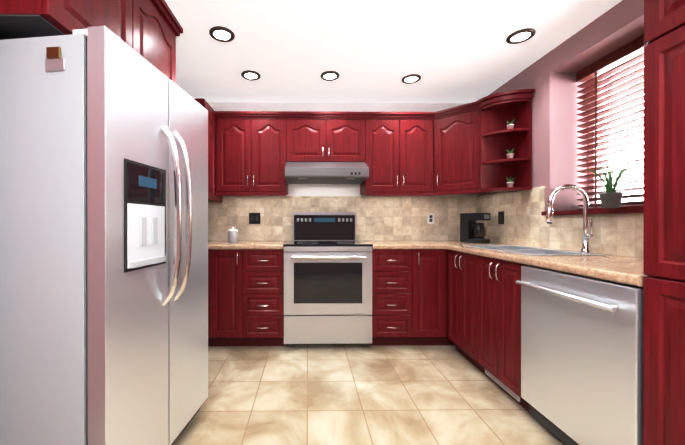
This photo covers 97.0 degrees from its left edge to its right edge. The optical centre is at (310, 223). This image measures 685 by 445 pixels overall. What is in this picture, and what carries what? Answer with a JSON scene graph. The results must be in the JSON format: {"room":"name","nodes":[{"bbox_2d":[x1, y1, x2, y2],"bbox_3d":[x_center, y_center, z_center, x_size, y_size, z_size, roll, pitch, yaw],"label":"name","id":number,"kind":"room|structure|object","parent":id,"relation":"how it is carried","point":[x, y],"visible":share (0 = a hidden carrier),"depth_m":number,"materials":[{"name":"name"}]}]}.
{"room":"kitchen","nodes":[
{"label":"kitchen","id":0,"kind":"room"},
{"bbox_2d":[207,102,476,195],"bbox_3d":[0.217,-0.101,3.351,3.990,2.420,0.150,0,0,-1],"label":"wall","id":1,"kind":"structure","parent":0,"point":[323,189],"depth_m":3.27,"materials":[{"name":"white paint"}]},
{"bbox_2d":[193,98,222,202],"bbox_3d":[-1.270,-0.654,2.936,0.668,0.867,0.627,0,0,-1],"label":"upper cabinet","id":2,"kind":"object","parent":1,"relation":"attached to","point":[213,197],"visible":0.23,"depth_m":2.84,"materials":[{"name":"brown wood"}]},
{"bbox_2d":[215,115,287,194],"bbox_3d":[-0.591,-0.678,3.111,0.690,0.735,0.289,0,0,-1],"label":"upper cabinet","id":3,"kind":"object","parent":1,"relation":"attached to","point":[256,151],"depth_m":2.97,"materials":[{"name":"brown wood"}]},
{"bbox_2d":[285,162,368,183],"bbox_3d":[0.145,-0.512,3.017,0.776,0.185,0.491,0,0,-1],"label":"range hood","id":4,"kind":"object","parent":1,"relation":"attached to","point":[326,172],"visible":1,"depth_m":2.81,"materials":[{"name":"silver metal"}]},
{"bbox_2d":[287,115,366,162],"bbox_3d":[0.144,-0.826,3.119,0.780,0.439,0.289,0,0,-1],"label":"upper cabinet","id":5,"kind":"object","parent":1,"relation":"attached to","point":[310,138],"depth_m":2.98,"materials":[{"name":"brown wood"}]},
{"bbox_2d":[208,196,476,240],"bbox_3d":[0.092,-0.041,3.271,3.440,0.500,0.008,0,0,-1],"label":"backsplash","id":6,"kind":"structure","parent":1,"relation":"attached to","point":[391,218],"depth_m":3.27,"materials":[{"name":"tile"}]},
{"bbox_2d":[249,213,259,223],"bbox_3d":[-0.607,-0.051,3.256,0.120,0.120,0.008,0,0,-1],"label":"electrical outlet","id":7,"kind":"object","parent":6,"relation":"attached to","point":[254,218],"visible":1,"depth_m":3.25,"materials":[{"name":"black plastic"}]},
{"bbox_2d":[427,213,434,223],"bbox_3d":[1.302,-0.051,3.276,0.080,0.120,0.008,0,0,-1],"label":"electrical outlet","id":8,"kind":"object","parent":6,"relation":"attached to","point":[430,218],"visible":1,"depth_m":3.27,"materials":[{"name":"white plastic"}]},
{"bbox_2d":[360,115,434,194],"bbox_3d":[0.874,-0.678,3.126,0.680,0.735,0.289,0,0,-1],"label":"upper cabinet","id":9,"kind":"object","parent":1,"relation":"attached to","point":[399,147],"depth_m":2.98,"materials":[{"name":"brown wood"}]},
{"bbox_2d":[433,102,488,195],"bbox_3d":[1.510,-0.681,2.983,0.588,0.813,0.589,0,0,-1],"label":"upper cabinet","id":10,"kind":"object","parent":1,"relation":"attached to","point":[456,150],"visible":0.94,"depth_m":2.84,"materials":[{"name":"brown wood"}]},
{"bbox_2d":[172,344,564,444],"bbox_3d":[0.242,1.163,0.928,3.990,0.100,5.000,0,0,-1],"label":"floor","id":11,"kind":"structure","parent":0,"point":[327,394],"depth_m":1.88,"materials":[{"name":"tile"}]},
{"bbox_2d":[0,26,207,444],"bbox_3d":[-0.995,0.228,1.409,0.884,1.766,0.772,0,0,6],"label":"fridge","id":12,"kind":"object","parent":11,"relation":"on","point":[103,235],"visible":1,"depth_m":1.03,"materials":[{"name":"grey paint"}]},
{"bbox_2d":[208,249,211,345],"bbox_3d":[-1.072,0.669,2.948,0.355,0.880,0.609,0,0,-1],"label":"base cabinet","id":13,"kind":"object","parent":11,"relation":"on","point":[209,250],"depth_m":2.65,"materials":[{"name":"brown wood"}]},
{"bbox_2d":[212,249,243,345],"bbox_3d":[-0.749,0.669,2.952,0.290,0.880,0.609,0,0,-1],"label":"base cabinet","id":14,"kind":"object","parent":11,"relation":"on","point":[227,264],"depth_m":2.65,"materials":[{"name":"brown wood"}]},
{"bbox_2d":[244,249,283,345],"bbox_3d":[-0.426,0.669,2.955,0.357,0.880,0.609,0,0,-1],"label":"base cabinet","id":15,"kind":"object","parent":11,"relation":"on","point":[246,293],"depth_m":2.65,"materials":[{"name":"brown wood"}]},
{"bbox_2d":[208,241,286,248],"bbox_3d":[-0.926,0.209,2.938,1.357,0.040,0.637,0,0,-1],"label":"countertop","id":16,"kind":"structure","parent":15,"relation":"on","point":[211,244],"depth_m":2.63,"materials":[{"name":"beige stone"}]},
{"bbox_2d":[228,227,237,242],"bbox_3d":[-0.764,0.113,2.946,0.100,0.150,0.100,0,0,-1],"label":"canister","id":17,"kind":"object","parent":16,"relation":"on","point":[232,235],"visible":1,"depth_m":2.91,"materials":[{"name":"white ceramic"}]},
{"bbox_2d":[284,212,371,346],"bbox_3d":[0.146,0.497,2.916,0.776,1.225,0.697,0,0,-1],"label":"stove","id":18,"kind":"object","parent":11,"relation":"on","point":[327,278],"visible":1,"depth_m":2.63,"materials":[{"name":"silver metal"}]},
{"bbox_2d":[370,249,415,345],"bbox_3d":[0.714,0.669,2.967,0.352,0.880,0.609,0,0,-1],"label":"base cabinet","id":19,"kind":"object","parent":11,"relation":"on","point":[393,270],"depth_m":2.66,"materials":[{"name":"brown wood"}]},
{"bbox_2d":[364,241,503,248],"bbox_3d":[1.173,0.209,2.960,1.269,0.040,0.637,0,0,-1],"label":"countertop","id":20,"kind":"structure","parent":19,"relation":"on","point":[375,244],"depth_m":2.68,"materials":[{"name":"beige stone"}]},
{"bbox_2d":[460,213,489,242],"bbox_3d":[1.595,0.046,2.928,0.165,0.285,0.213,0,0,-36],"label":"coffee maker","id":21,"kind":"object","parent":20,"relation":"on","point":[472,230],"visible":1,"depth_m":2.89,"materials":[{"name":"black plastic"}]},
{"bbox_2d":[416,249,447,344],"bbox_3d":[1.042,0.669,2.971,0.304,0.880,0.609,0,0,-1],"label":"base cabinet","id":22,"kind":"object","parent":11,"relation":"on","point":[431,264],"depth_m":2.67,"materials":[{"name":"brown wood"}]},
{"bbox_2d":[448,269,529,412],"bbox_3d":[1.508,0.771,2.184,0.609,0.680,0.925,0,0,-1],"label":"base cabinet","id":23,"kind":"object","parent":11,"relation":"on","point":[484,312],"depth_m":2.04,"materials":[{"name":"red wood"}]},
{"bbox_2d":[445,245,647,286],"bbox_3d":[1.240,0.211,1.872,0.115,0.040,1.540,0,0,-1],"label":"countertop","id":24,"kind":"structure","parent":23,"relation":"on","point":[634,277],"depth_m":1.43,"materials":[{"name":"beige stone"}]},
{"bbox_2d":[463,245,603,255],"bbox_3d":[1.504,0.275,2.150,0.456,0.181,0.756,0,0,-1],"label":"sink","id":25,"kind":"object","parent":24,"relation":"in","point":[527,250],"visible":0.23,"depth_m":2.13,"materials":[{"name":"silver metal"}]},
{"bbox_2d":[546,184,593,253],"bbox_3d":[1.593,-0.028,1.843,0.275,0.426,0.096,0,0,-1],"label":"faucet","id":26,"kind":"object","parent":25,"relation":"on","point":[586,248],"visible":1,"depth_m":1.85,"materials":[{"name":"silver metal"}]},
{"bbox_2d":[516,266,642,444],"bbox_3d":[1.476,0.676,1.411,0.681,0.872,0.602,0,0,-1],"label":"dishwasher","id":27,"kind":"object","parent":11,"relation":"on","point":[581,360],"visible":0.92,"depth_m":1.32,"materials":[{"name":"grey metal"}]},
{"bbox_2d":[643,0,684,444],"bbox_3d":[1.496,-0.096,0.795,0.662,2.418,0.610,0,0,-1],"label":"tall cabinet","id":28,"kind":"object","parent":11,"relation":"on","point":[664,258],"visible":1,"depth_m":1.03,"materials":[{"name":"brown wood"}]},
{"bbox_2d":[165,0,621,102],"bbox_3d":[0.242,-1.357,0.924,3.990,0.100,5.000,0,0,-1],"label":"ceiling","id":29,"kind":"structure","parent":0,"point":[447,51],"depth_m":2.23,"materials":[{"name":"white paint"}]},
{"bbox_2d":[209,26,234,41],"bbox_3d":[-0.615,-1.302,2.086,0.170,0.012,0.170,0,0,-1],"label":"recessed light","id":30,"kind":"object","parent":29,"relation":"in","point":[221,34],"visible":1,"depth_m":2.07,"materials":[{"name":"brown metal"}]},
{"bbox_2d":[241,70,260,80],"bbox_3d":[-0.531,-1.303,2.667,0.170,0.012,0.170,0,0,-1],"label":"recessed light","id":31,"kind":"object","parent":29,"relation":"in","point":[251,75],"visible":1,"depth_m":2.66,"materials":[{"name":"brown metal"}]},
{"bbox_2d":[320,71,339,80],"bbox_3d":[0.169,-1.303,2.674,0.170,0.012,0.170,0,0,-1],"label":"recessed light","id":32,"kind":"object","parent":29,"relation":"in","point":[330,75],"visible":1,"depth_m":2.66,"materials":[{"name":"brown metal"}]},
{"bbox_2d":[401,74,420,83],"bbox_3d":[0.908,-1.303,2.732,0.170,0.012,0.170,0,0,-1],"label":"recessed light","id":33,"kind":"object","parent":29,"relation":"in","point":[411,78],"visible":0.94,"depth_m":2.72,"materials":[{"name":"brown metal"}]},
{"bbox_2d":[506,28,535,43],"bbox_3d":[1.465,-1.302,2.107,0.170,0.012,0.170,0,0,-1],"label":"recessed light","id":34,"kind":"object","parent":29,"relation":"in","point":[521,36],"visible":1,"depth_m":2.09,"materials":[{"name":"brown metal"}]},
{"bbox_2d":[477,0,643,215],"bbox_3d":[2.037,-0.097,0.945,0.400,2.420,4.700,0,0,-1],"label":"wall","id":35,"kind":"structure","parent":0,"point":[550,77],"depth_m":2.30,"materials":[{"name":"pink paint"}]},
{"bbox_2d":[476,89,534,191],"bbox_3d":[1.642,-0.682,2.563,0.334,0.809,0.254,0,0,-1],"label":"corner shelf","id":36,"kind":"object","parent":35,"relation":"attached to","point":[498,139],"visible":0.98,"depth_m":2.63,"materials":[{"name":"brown wood"}]},
{"bbox_2d":[506,177,514,186],"bbox_3d":[1.702,-0.347,2.571,0.080,0.097,0.076,0,0,-1],"label":"potted plant","id":37,"kind":"object","parent":36,"relation":"on","point":[510,183],"visible":0.96,"depth_m":2.56,"materials":[{"name":"white ceramic"}]},
{"bbox_2d":[506,149,514,158],"bbox_3d":[1.701,-0.588,2.570,0.074,0.093,0.079,0,0,-1],"label":"potted plant","id":38,"kind":"object","parent":36,"relation":"on","point":[510,154],"visible":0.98,"depth_m":2.56,"materials":[{"name":"white ceramic"}]},
{"bbox_2d":[506,119,514,128],"bbox_3d":[1.699,-0.833,2.572,0.077,0.095,0.076,0,0,-1],"label":"potted plant","id":39,"kind":"object","parent":36,"relation":"on","point":[510,126],"visible":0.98,"depth_m":2.55,"materials":[{"name":"white ceramic"}]},
{"bbox_2d":[477,186,643,257],"bbox_3d":[1.820,-0.039,2.189,0.008,0.500,2.192,0,0,-1],"label":"backsplash","id":40,"kind":"structure","parent":35,"relation":"attached to","point":[527,224],"depth_m":2.30,"materials":[{"name":"tile"}]},
{"bbox_2d":[498,211,503,223],"bbox_3d":[1.805,-0.051,2.863,0.008,0.120,0.080,0,0,-1],"label":"electrical outlet","id":41,"kind":"object","parent":40,"relation":"attached to","point":[500,217],"visible":1,"depth_m":2.85,"materials":[{"name":"black plastic"}]},
{"bbox_2d":[541,207,643,214],"bbox_3d":[1.961,-0.074,1.757,0.335,0.030,1.165,0,0,-1],"label":"window sill","id":42,"kind":"structure","parent":35,"relation":"attached to","point":[611,210],"depth_m":1.85,"materials":[{"name":"brown wood"}]},
{"bbox_2d":[587,162,636,207],"bbox_3d":[1.747,-0.224,1.754,0.180,0.269,0.195,0,0,-1],"label":"potted plant","id":43,"kind":"object","parent":42,"relation":"on","point":[611,197],"visible":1,"depth_m":1.74,"materials":[{"name":"grey"}]},
{"bbox_2d":[588,52,643,207],"bbox_3d":[2.159,-0.619,1.741,0.060,1.060,1.130,0,0,-1],"label":"window","id":44,"kind":"structure","parent":35,"relation":"in","point":[593,190],"depth_m":2.26,"materials":[{"name":"glass"}]},
{"bbox_2d":[576,35,647,209],"bbox_3d":[2.053,-0.619,1.740,0.062,1.052,1.106,0,0,-1],"label":"window blinds","id":45,"kind":"object","parent":44,"relation":"attached to","point":[635,47],"visible":0.56,"depth_m":2.03,"materials":[{"name":"brown wood"}]},
{"bbox_3d":[-1.678,-0.097,0.906,0.150,2.420,4.700,0,0,-1],"label":"wall","id":46,"kind":"structure","parent":0,"visible":0},
{"bbox_2d":[0,0,182,83],"bbox_3d":[-1.225,-1.002,1.519,0.747,0.609,1.020,0,0,-1],"label":"upper cabinet","id":47,"kind":"object","parent":46,"relation":"attached to","point":[149,30],"visible":0.44,"depth_m":1.34,"materials":[{"name":"brown wood"}]},
{"label":"outside","id":48,"kind":"structure","parent":0,"visible":0},
{"bbox_2d":[602,59,643,201],"bbox_3d":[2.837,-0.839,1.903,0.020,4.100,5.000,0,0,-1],"label":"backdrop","id":49,"kind":"structure","parent":48,"point":[631,179],"depth_m":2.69,"materials":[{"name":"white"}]}
]}

